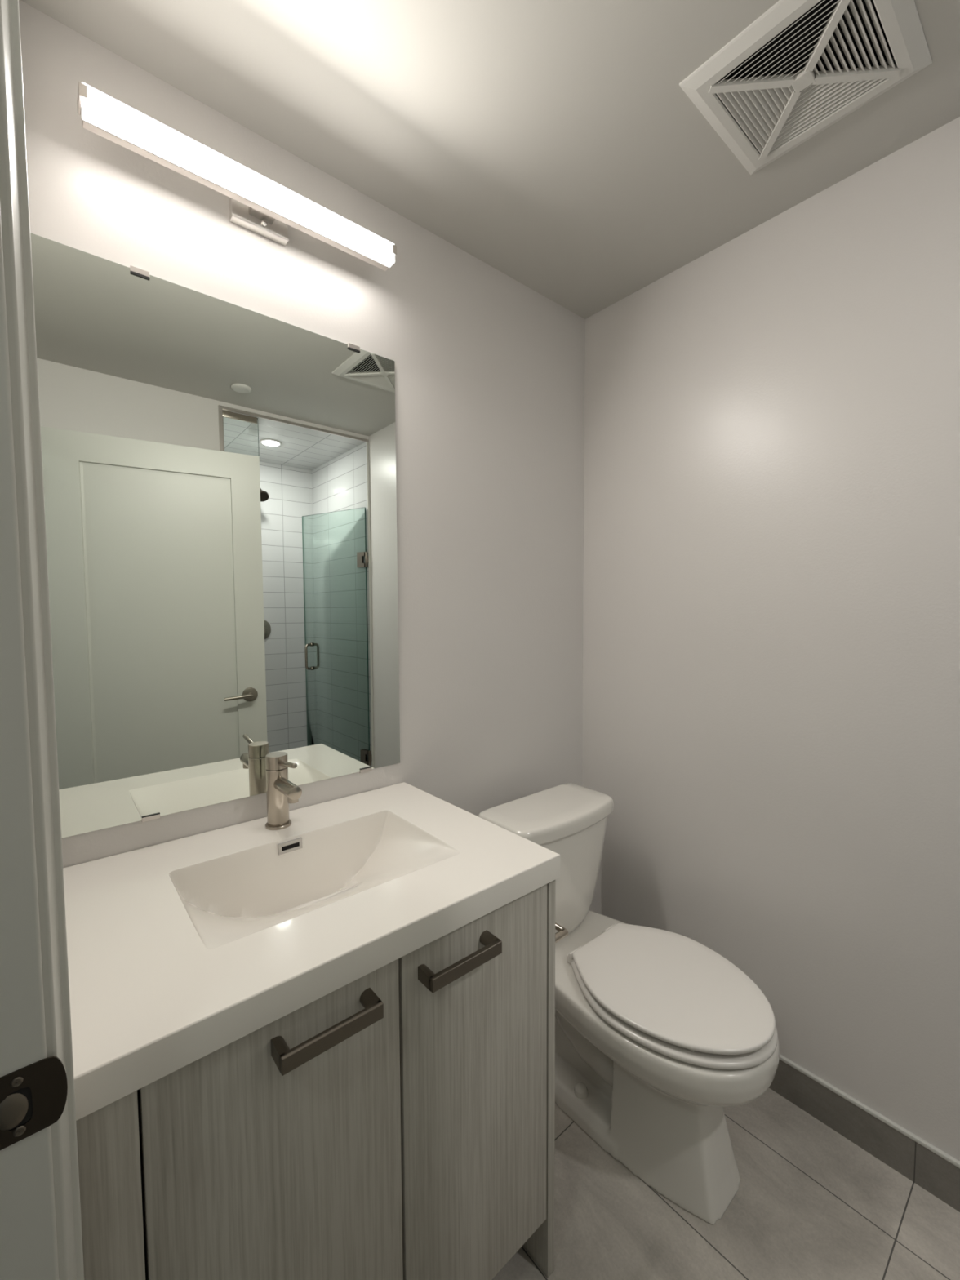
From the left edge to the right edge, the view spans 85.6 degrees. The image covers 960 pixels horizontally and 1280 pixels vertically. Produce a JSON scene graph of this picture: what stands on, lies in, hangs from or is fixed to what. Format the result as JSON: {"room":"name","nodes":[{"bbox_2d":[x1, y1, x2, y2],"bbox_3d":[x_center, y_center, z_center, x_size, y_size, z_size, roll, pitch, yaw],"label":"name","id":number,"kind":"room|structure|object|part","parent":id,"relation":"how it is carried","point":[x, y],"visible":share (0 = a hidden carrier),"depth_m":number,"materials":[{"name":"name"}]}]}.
{"room":"bathroom","nodes":[
{"label":"bathroom","id":0,"kind":"room"},
{"bbox_2d":[18,0,585,867],"bbox_3d":[-0.250,0.106,1.490,1.790,2.500,0.100,-3,4,-40],"label":"wall","id":1,"kind":"structure","parent":0,"point":[489,369],"depth_m":1.49,"materials":[{"name":"white paint"}]},
{"bbox_2d":[30,232,399,838],"bbox_3d":[-0.511,-0.187,1.182,0.744,1.100,0.008,-3,4,-40],"label":"mirror","id":2,"kind":"object","parent":1,"relation":"attached to","point":[220,488],"visible":0.99,"depth_m":1.11,"materials":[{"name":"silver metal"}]},
{"bbox_2d":[76,81,396,271],"bbox_3d":[-0.474,-0.962,1.113,0.619,0.112,0.102,-3,4,-40],"label":"vanity light","id":3,"kind":"object","parent":1,"relation":"attached to","point":[260,205],"visible":1,"depth_m":1.05,"materials":[{"name":"white plastic"}]},
{"bbox_3d":[-0.473,-0.941,1.131,0.050,0.025,0.037,-3,4,-40],"label":"mounting arm","id":4,"kind":"part","parent":3,"relation":"part of","materials":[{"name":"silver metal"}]},
{"bbox_2d":[21,0,959,319],"bbox_3d":[0.277,-1.149,0.787,1.790,0.080,1.754,-3,4,-40],"label":"ceiling","id":5,"kind":"structure","parent":0,"point":[559,145],"depth_m":1.10,"materials":[{"name":"grey paint"}]},
{"bbox_2d":[679,0,932,174],"bbox_3d":[0.640,-1.154,1.025,0.338,0.098,0.338,-3,4,-40],"label":"ceiling vent","id":6,"kind":"object","parent":5,"relation":"in","point":[802,67],"visible":0.99,"depth_m":1.03,"materials":[{"name":"white plastic"}]},
{"bbox_2d":[492,1087,959,1279],"bbox_3d":[0.313,1.363,0.823,1.690,0.060,1.744,-3,4,-40],"label":"floor","id":7,"kind":"structure","parent":0,"point":[810,1202],"depth_m":1.17,"materials":[{"name":"tile"}]},
{"bbox_2d":[75,880,555,1279],"bbox_3d":[-0.307,0.900,1.010,0.770,0.848,0.598,-3,4,-40],"label":"vanity cabinet","id":8,"kind":"object","parent":7,"relation":"on","point":[397,1123],"visible":0.72,"depth_m":0.78,"materials":[{"name":"grey laminate"}]},
{"bbox_3d":[-0.416,0.924,0.594,0.066,0.848,0.020,-3,4,-40],"label":"filler panel","id":9,"kind":"part","parent":8,"relation":"part of","materials":[{"name":"grey laminate"}]},
{"bbox_3d":[-0.260,0.850,0.723,0.337,0.712,0.020,-3,4,-40],"label":"cabinet door","id":10,"kind":"part","parent":8,"relation":"part of","materials":[{"name":"grey laminate"}]},
{"bbox_2d":[62,782,560,1120],"bbox_3d":[-0.322,0.505,1.005,0.772,0.154,0.579,-3,4,-40],"label":"countertop","id":11,"kind":"structure","parent":8,"relation":"on","point":[180,950],"depth_m":0.84,"materials":[{"name":"white stone"}]},
{"bbox_2d":[265,751,302,830],"bbox_3d":[-0.430,0.338,1.138,0.056,0.167,0.138,-3,4,-40],"label":"faucet","id":12,"kind":"object","parent":11,"relation":"on","point":[281,792],"visible":1,"depth_m":1.15,"materials":[{"name":"silver metal"}]},
{"bbox_3d":[-0.415,0.268,1.116,0.011,0.025,0.091,-3,4,-40],"label":"lever","id":13,"kind":"part","parent":12,"relation":"part of","materials":[{"name":"silver metal"}]},
{"bbox_3d":[-0.419,0.323,1.125,0.028,0.036,0.104,-3,4,-40],"label":"spout","id":14,"kind":"part","parent":12,"relation":"part of","materials":[{"name":"silver metal"}]},
{"bbox_3d":[-0.206,0.532,0.711,0.144,0.022,0.042,-3,4,-40],"label":"pull handle","id":15,"kind":"part","parent":8,"relation":"part of","materials":[{"name":"silver metal"}]},
{"bbox_3d":[-0.031,0.530,0.860,0.145,0.022,0.042,-3,4,-40],"label":"pull handle","id":16,"kind":"part","parent":8,"relation":"part of","materials":[{"name":"silver metal"}]},
{"bbox_3d":[0.000,0.836,0.942,0.333,0.712,0.020,-3,4,-40],"label":"cabinet door","id":17,"kind":"part","parent":8,"relation":"part of","materials":[{"name":"grey laminate"}]},
{"bbox_3d":[-0.034,0.884,1.266,0.020,0.848,0.556,-3,4,-40],"label":"panel","id":18,"kind":"part","parent":8,"relation":"part of","materials":[{"name":"grey laminate"}]},
{"bbox_2d":[555,922,568,942],"bbox_3d":[0.119,0.646,1.160,0.095,0.042,0.152,-3,4,-40],"label":"toilet paper holder","id":19,"kind":"object","parent":8,"relation":"attached to","point":[562,932],"visible":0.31,"depth_m":1.14,"materials":[{"name":"silver metal"}]},
{"bbox_2d":[478,782,779,1224],"bbox_3d":[0.394,0.906,1.401,0.430,0.786,0.742,-3,4,-40],"label":"toilet","id":20,"kind":"object","parent":7,"relation":"on","point":[657,1032],"visible":0.74,"depth_m":1.26,"materials":[{"name":"white ceramic"}]},
{"bbox_3d":[0.223,0.528,1.582,0.430,0.049,0.216,-3,4,-40],"label":"tank lid","id":21,"kind":"part","parent":20,"relation":"part of","materials":[{"name":"white ceramic"}]},
{"bbox_3d":[0.220,0.715,1.596,0.386,0.324,0.196,-3,4,-40],"label":"tank","id":22,"kind":"part","parent":20,"relation":"part of","materials":[{"name":"white ceramic"}]},
{"bbox_3d":[0.395,1.094,1.412,0.413,0.411,0.741,-3,4,-40],"label":"bowl","id":23,"kind":"part","parent":20,"relation":"part of","materials":[{"name":"white ceramic"}]},
{"bbox_3d":[0.479,0.855,1.297,0.392,0.019,0.464,-3,4,-40],"label":"seat lid","id":24,"kind":"part","parent":20,"relation":"part of","materials":[{"name":"white plastic"}]},
{"bbox_3d":[0.481,0.881,1.296,0.401,0.018,0.466,-3,4,-40],"label":"seat","id":25,"kind":"part","parent":20,"relation":"part of","materials":[{"name":"white plastic"}]},
{"bbox_2d":[582,116,959,1160],"bbox_3d":[0.962,0.107,1.365,0.100,2.500,1.654,-3,4,-40],"label":"wall","id":26,"kind":"structure","parent":0,"point":[771,600],"depth_m":1.39,"materials":[{"name":"white paint"}]},
{"bbox_2d":[768,1053,959,1212],"bbox_3d":[0.923,1.241,1.394,0.012,0.114,1.650,-3,4,-40],"label":"baseboard","id":27,"kind":"structure","parent":26,"relation":"attached to","point":[932,1169],"depth_m":1.31,"materials":[{"name":"tile"}]},
{"bbox_3d":[-0.320,0.144,0.283,0.125,2.440,1.654,-3,4,-40],"label":"wall","id":28,"kind":"structure","parent":0,"visible":0},
{"bbox_2d":[0,0,84,1279],"bbox_3d":[-0.446,0.270,0.439,0.150,2.174,0.066,-3,4,-40],"label":"door frame","id":29,"kind":"structure","parent":28,"relation":"attached to","point":[41,1237],"depth_m":0.44,"materials":[{"name":"white paint"}]},
{"bbox_2d":[0,1055,67,1150],"bbox_3d":[-0.397,0.399,0.442,0.070,0.062,0.003,-3,4,-40],"label":"strike plate","id":30,"kind":"object","parent":29,"relation":"attached to","point":[33,1096],"visible":1,"depth_m":0.45,"materials":[{"name":"brown metal"}]}
]}

